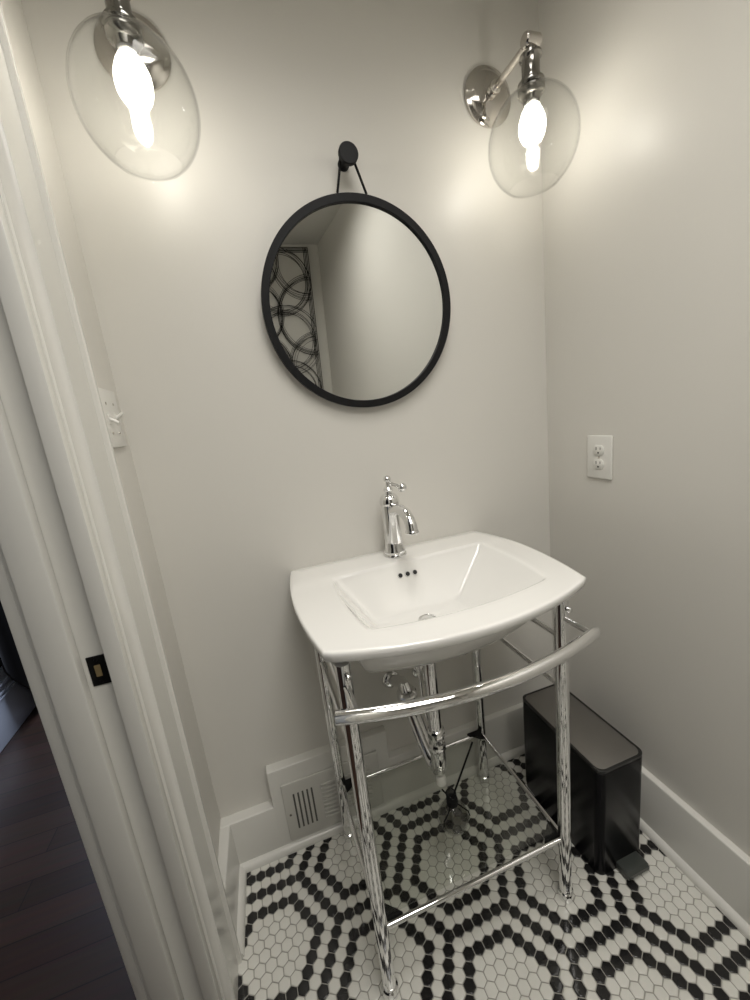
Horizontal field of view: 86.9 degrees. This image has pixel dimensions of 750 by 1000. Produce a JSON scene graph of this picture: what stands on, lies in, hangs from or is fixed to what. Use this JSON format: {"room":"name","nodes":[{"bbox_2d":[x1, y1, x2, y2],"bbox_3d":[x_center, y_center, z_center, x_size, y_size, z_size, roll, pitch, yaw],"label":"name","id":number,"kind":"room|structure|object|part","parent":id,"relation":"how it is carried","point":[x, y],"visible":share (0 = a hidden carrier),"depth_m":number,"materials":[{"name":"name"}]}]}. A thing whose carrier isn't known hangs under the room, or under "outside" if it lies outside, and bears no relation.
{"room":"bathroom","nodes":[
{"label":"bathroom","id":0,"kind":"room"},
{"bbox_2d":[0,0,220,860],"bbox_3d":[-0.142,0.191,-0.567,0.118,2.521,3.374,-10,13,-16],"label":"wall","id":1,"kind":"structure","parent":0,"point":[13,13],"depth_m":0.83,"materials":[{"name":"white paint"}]},
{"bbox_2d":[0,557,147,999],"bbox_3d":[-0.438,0.180,0.191,0.019,2.190,1.050,-10,13,-16],"label":"trim","id":2,"kind":"structure","parent":1,"relation":"attached to","point":[7,599],"depth_m":0.67,"materials":[{"name":"white paint"}]},
{"bbox_2d":[85,654,111,686],"bbox_3d":[-0.463,0.286,0.663,0.027,0.054,0.003,-10,13,-16],"label":"strike plate","id":3,"kind":"object","parent":1,"relation":"attached to","point":[97,665],"visible":1,"depth_m":0.66,"materials":[{"name":"black metal"}]},
{"bbox_2d":[0,195,221,999],"bbox_3d":[-0.365,0.202,0.218,0.128,2.120,0.910,-10,13,-16],"label":"trim","id":4,"kind":"structure","parent":1,"relation":"attached to","point":[50,556],"depth_m":0.64,"materials":[{"name":"white paint"}]},
{"bbox_2d":[98,388,126,447],"bbox_3d":[-0.541,-0.171,0.828,0.022,0.119,0.112,-10,13,-16],"label":"light switch","id":5,"kind":"object","parent":1,"relation":"attached to","point":[108,400],"visible":0.88,"depth_m":0.82,"materials":[{"name":"white plastic"}]},
{"bbox_2d":[0,4,241,999],"bbox_3d":[-0.303,0.149,0.229,0.034,2.204,1.085,-10,13,-16],"label":"trim","id":6,"kind":"structure","parent":1,"relation":"attached to","point":[24,194],"depth_m":0.66,"materials":[{"name":"white paint"}]},
{"bbox_2d":[218,826,246,957],"bbox_3d":[0.063,1.266,-0.309,0.046,0.178,3.173,-10,13,-16],"label":"baseboard","id":7,"kind":"structure","parent":1,"relation":"attached to","point":[234,876],"depth_m":1.06,"materials":[{"name":"white paint"}]},
{"bbox_2d":[21,0,552,817],"bbox_3d":[0.013,-0.201,1.160,1.306,2.521,0.100,-10,13,-16],"label":"wall","id":8,"kind":"structure","parent":0,"point":[248,477],"depth_m":1.01,"materials":[{"name":"white paint"}]},
{"bbox_2d":[66,0,200,179],"bbox_3d":[-0.437,-0.787,0.710,0.201,0.360,0.272,-10,13,-16],"label":"wall sconce","id":9,"kind":"object","parent":8,"relation":"attached to","point":[129,47],"visible":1,"depth_m":0.70,"materials":[{"name":"silver metal"}]},
{"bbox_2d":[101,0,141,32],"bbox_3d":[-0.433,-0.838,0.665,0.059,0.081,0.059,-10,13,-16],"label":"socket","id":10,"kind":"object","parent":9,"relation":"attached to","point":[121,6],"depth_m":0.65,"materials":[{"name":"silver metal"}]},
{"bbox_3d":[-0.425,-0.768,0.680,0.026,0.020,0.026,-10,13,-16],"label":"bulb","id":11,"kind":"part","parent":9,"relation":"part of","materials":[{"name":"white glass"}]},
{"bbox_3d":[-0.420,-0.730,0.688,0.061,0.086,0.061,-10,13,-16],"label":"bulb","id":12,"kind":"part","parent":9,"relation":"part of","materials":[{"name":"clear glass"}]},
{"bbox_2d":[280,751,382,839],"bbox_3d":[-0.125,0.912,1.222,0.300,0.200,0.012,-10,13,-16],"label":"air vent","id":13,"kind":"object","parent":8,"relation":"attached to","point":[311,802],"visible":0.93,"depth_m":1.21,"materials":[{"name":"white metal"}]},
{"bbox_2d":[338,141,357,171],"bbox_3d":[-0.069,-0.807,0.940,0.047,0.047,0.058,-10,13,-16],"label":"peg","id":14,"kind":"object","parent":8,"relation":"attached to","point":[347,151],"visible":0.98,"depth_m":0.91,"materials":[{"name":"black paint"}]},
{"bbox_3d":[-0.070,-0.813,0.945,0.028,0.028,0.047,-10,13,-16],"label":"stem","id":15,"kind":"part","parent":14,"relation":"part of","materials":[{"name":"black paint"}]},
{"bbox_2d":[261,159,450,406],"bbox_3d":[-0.039,-0.540,1.001,0.496,0.596,0.052,-10,13,-16],"label":"round mirror","id":16,"kind":"object","parent":8,"relation":"attached to","point":[356,304],"visible":0.98,"depth_m":1.00,"materials":[{"name":"black paint"}]},
{"bbox_2d":[220,702,524,872],"bbox_3d":[0.119,0.855,1.303,1.186,0.285,0.050,-10,13,-16],"label":"baseboard","id":17,"kind":"structure","parent":8,"relation":"attached to","point":[260,832],"depth_m":1.25,"materials":[{"name":"white paint"}]},
{"bbox_2d":[412,666,424,685],"bbox_3d":[0.124,0.434,1.218,0.076,0.306,0.070,-10,13,-16],"label":"shutoff valve","id":18,"kind":"object","parent":8,"relation":"attached to","point":[414,670],"visible":0.37,"depth_m":1.27,"materials":[{"name":"silver metal"}]},
{"bbox_2d":[464,30,580,197],"bbox_3d":[0.347,-0.928,0.940,0.201,0.360,0.272,-10,13,-16],"label":"wall sconce","id":19,"kind":"object","parent":8,"relation":"attached to","point":[487,96],"visible":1,"depth_m":0.95,"materials":[{"name":"silver metal"}]},
{"bbox_3d":[0.327,-1.039,0.946,0.016,0.020,0.132,-10,13,-15],"label":"arm","id":20,"kind":"part","parent":19,"relation":"part of","materials":[{"name":"silver metal"}]},
{"bbox_2d":[517,44,544,91],"bbox_3d":[0.351,-0.979,0.894,0.059,0.081,0.059,-10,13,-16],"label":"socket","id":21,"kind":"object","parent":19,"relation":"attached to","point":[528,55],"depth_m":0.88,"materials":[{"name":"silver metal"}]},
{"bbox_3d":[0.364,-0.872,0.918,0.061,0.086,0.061,-10,13,-16],"label":"bulb","id":22,"kind":"part","parent":19,"relation":"part of","materials":[{"name":"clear glass"}]},
{"bbox_3d":[0.360,-0.910,0.909,0.026,0.020,0.026,-10,13,-16],"label":"bulb","id":23,"kind":"part","parent":19,"relation":"part of","materials":[{"name":"white glass"}]},
{"bbox_3d":[0.368,-0.842,0.924,0.201,0.194,0.201,-10,13,-16],"label":"lamp shade","id":24,"kind":"part","parent":19,"relation":"part of","materials":[{"name":"clear glass"}]},
{"bbox_2d":[0,706,749,999],"bbox_3d":[-0.248,1.190,0.777,2.386,0.060,5.524,-10,13,-16],"label":"floor","id":25,"kind":"structure","parent":0,"point":[310,932],"depth_m":1.02,"materials":[{"name":"white tile"}]},
{"bbox_2d":[0,601,30,689],"bbox_3d":[-1.778,0.145,1.754,0.044,1.894,0.750,-10,13,-16],"label":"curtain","id":26,"kind":"object","parent":25,"relation":"on","point":[10,660],"visible":0.2,"depth_m":1.85,"materials":[{"name":"black fabric"}]},
{"bbox_2d":[313,599,600,999],"bbox_3d":[0.170,0.636,0.975,0.539,0.836,0.523,-10,13,-16],"label":"stand","id":27,"kind":"object","parent":25,"relation":"on","point":[348,715],"visible":0.94,"depth_m":0.86,"materials":[{"name":"silver metal"}]},
{"bbox_3d":[-0.127,0.631,1.136,0.030,0.826,0.030,-10,13,-16],"label":"leg","id":28,"kind":"part","parent":27,"relation":"part of","materials":[{"name":"silver metal"}]},
{"bbox_3d":[-0.092,0.473,0.926,0.016,0.012,0.362,-10,13,-16],"label":"rail","id":29,"kind":"part","parent":27,"relation":"part of","materials":[{"name":"silver metal"}]},
{"bbox_3d":[-0.106,0.352,0.900,0.012,0.012,0.362,-10,13,-17],"label":"rail","id":30,"kind":"part","parent":27,"relation":"part of","materials":[{"name":"silver metal"}]},
{"bbox_3d":[-0.043,0.888,1.016,0.012,0.012,0.362,-10,13,-17],"label":"shelf rail","id":31,"kind":"part","parent":27,"relation":"part of","materials":[{"name":"silver metal"}]},
{"bbox_3d":[-0.013,0.691,0.798,0.030,0.826,0.030,-10,13,-16],"label":"leg","id":32,"kind":"part","parent":27,"relation":"part of","materials":[{"name":"silver metal"}]},
{"bbox_3d":[0.127,0.817,1.251,0.480,0.012,0.012,-10,13,-16],"label":"shelf rail","id":33,"kind":"part","parent":27,"relation":"part of","materials":[{"name":"silver metal"}]},
{"bbox_2d":[290,531,585,672],"bbox_3d":[0.136,0.255,0.961,0.637,0.148,0.499,-10,13,-16],"label":"sink","id":34,"kind":"object","parent":27,"relation":"on","point":[449,597],"visible":1,"depth_m":0.95,"materials":[{"name":"white ceramic"}]},
{"bbox_2d":[379,475,418,558],"bbox_3d":[0.068,0.054,1.033,0.074,0.227,0.194,-10,13,-16],"label":"faucet","id":35,"kind":"object","parent":34,"relation":"on","point":[392,510],"visible":1,"depth_m":1.07,"materials":[{"name":"silver metal"}]},
{"bbox_3d":[0.058,-0.036,1.060,0.055,0.030,0.025,0,14,28],"label":"lever","id":36,"kind":"part","parent":35,"relation":"part of","materials":[{"name":"silver metal"}]},
{"bbox_3d":[0.068,0.039,1.013,0.031,0.056,0.156,-10,13,-16],"label":"spout","id":37,"kind":"part","parent":35,"relation":"part of","materials":[{"name":"silver metal"}]},
{"bbox_2d":[382,663,446,786],"bbox_3d":[0.102,0.543,1.133,0.071,0.479,0.271,-13,14,-27],"label":"trap","id":38,"kind":"object","parent":34,"relation":"attached to","point":[430,740],"visible":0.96,"depth_m":1.06,"materials":[{"name":"silver metal"}]},
{"bbox_3d":[0.070,0.553,1.195,0.034,0.077,0.136,-11,13,-21],"label":"trap arm","id":39,"kind":"part","parent":38,"relation":"part of","materials":[{"name":"silver metal"}]},
{"bbox_3d":[0.120,0.457,1.036,0.007,0.273,0.020,-18,16,-42],"label":"pull rod","id":40,"kind":"part","parent":38,"relation":"part of","materials":[{"name":"silver metal"}]},
{"bbox_3d":[0.242,0.876,0.913,0.482,0.012,0.012,-10,13,-16],"label":"shelf rail","id":41,"kind":"part","parent":27,"relation":"part of","materials":[{"name":"silver metal"}]},
{"bbox_3d":[0.327,0.549,1.269,0.030,0.826,0.030,-10,13,-16],"label":"leg","id":42,"kind":"part","parent":27,"relation":"part of","materials":[{"name":"silver metal"}]},
{"bbox_3d":[0.411,0.805,1.149,0.012,0.012,0.362,-10,13,-17],"label":"shelf rail","id":43,"kind":"part","parent":27,"relation":"part of","materials":[{"name":"silver metal"}]},
{"bbox_3d":[0.363,0.391,1.059,0.012,0.012,0.362,-10,13,-17],"label":"rail","id":44,"kind":"part","parent":27,"relation":"part of","materials":[{"name":"silver metal"}]},
{"bbox_3d":[0.349,0.270,1.033,0.012,0.012,0.362,-10,13,-17],"label":"rail","id":45,"kind":"part","parent":27,"relation":"part of","materials":[{"name":"silver metal"}]},
{"bbox_3d":[0.443,0.609,0.931,0.030,0.826,0.030,-10,13,-16],"label":"leg","id":46,"kind":"part","parent":27,"relation":"part of","materials":[{"name":"silver metal"}]},
{"bbox_3d":[0.185,0.839,1.081,0.452,0.006,0.334,-10,13,-16],"label":"glass shelf","id":47,"kind":"object","parent":27,"relation":"attached to","visible":0},
{"bbox_2d":[438,741,472,835],"bbox_3d":[0.230,0.761,1.034,0.165,0.155,0.077,-14,14,-32],"label":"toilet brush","id":48,"kind":"object","parent":47,"relation":"on","point":[451,799],"visible":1,"depth_m":1.01,"materials":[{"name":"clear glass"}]},
{"bbox_2d":[523,684,649,880],"bbox_3d":[0.604,0.804,1.157,0.150,0.336,0.343,-10,13,-16],"label":"trash can","id":49,"kind":"object","parent":25,"relation":"on","point":[606,766],"visible":0.81,"depth_m":1.06,"materials":[{"name":"black metal"}]},
{"bbox_3d":[0.580,0.642,1.141,0.138,0.007,0.293,-10,13,-16],"label":"lid panel","id":50,"kind":"part","parent":49,"relation":"part of","materials":[{"name":"grey"}]},
{"bbox_3d":[0.580,0.641,1.141,0.150,0.008,0.305,-10,13,-16],"label":"lid","id":51,"kind":"part","parent":49,"relation":"part of","materials":[{"name":"black metal"}]},
{"bbox_2d":[438,799,468,835],"bbox_3d":[0.201,0.804,1.021,0.077,0.083,0.077,-10,13,-16],"label":"bottle","id":52,"kind":"object","parent":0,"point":[451,803],"depth_m":1.00,"materials":[{"name":"clear glass"}]},
{"bbox_2d":[538,0,749,856],"bbox_3d":[1.082,-0.030,-0.208,0.100,2.521,3.174,-10,13,-16],"label":"wall","id":53,"kind":"structure","parent":0,"point":[646,230],"depth_m":0.93,"materials":[{"name":"white paint"}]},
{"bbox_2d":[587,435,612,479],"bbox_3d":[0.624,-0.119,1.102,0.008,0.120,0.081,-10,13,-16],"label":"power outlet","id":54,"kind":"object","parent":53,"relation":"attached to","point":[599,447],"visible":1,"depth_m":1.10,"materials":[{"name":"white plastic"}]},
{"bbox_2d":[593,459,603,469],"bbox_3d":[0.624,-0.100,1.105,0.003,0.028,0.034,-10,13,-16],"label":"receptacle","id":55,"kind":"object","parent":54,"relation":"attached to","point":[598,464],"depth_m":1.10,"materials":[{"name":"white plastic"}]},
{"bbox_2d":[593,445,603,455],"bbox_3d":[0.619,-0.138,1.097,0.003,0.028,0.034,-10,13,-16],"label":"receptacle","id":56,"kind":"object","parent":54,"relation":"attached to","point":[598,450],"depth_m":1.10,"materials":[{"name":"white plastic"}]},
{"bbox_2d":[640,766,749,939],"bbox_3d":[1.147,1.070,0.001,0.036,0.181,3.158,-10,13,-16],"label":"baseboard","id":57,"kind":"structure","parent":53,"relation":"attached to","point":[714,864],"depth_m":1.00,"materials":[{"name":"white paint"}]},
{"bbox_3d":[-1.124,0.049,0.621,1.032,2.521,4.900,-10,13,-16],"label":"wall","id":58,"kind":"structure","parent":0,"visible":0},
{"bbox_2d":[0,666,35,752],"bbox_3d":[-1.373,1.134,0.787,0.042,0.300,4.600,-10,13,-16],"label":"baseboard","id":59,"kind":"structure","parent":58,"relation":"attached to","point":[17,701],"depth_m":1.86,"materials":[{"name":"white paint"}]}
]}

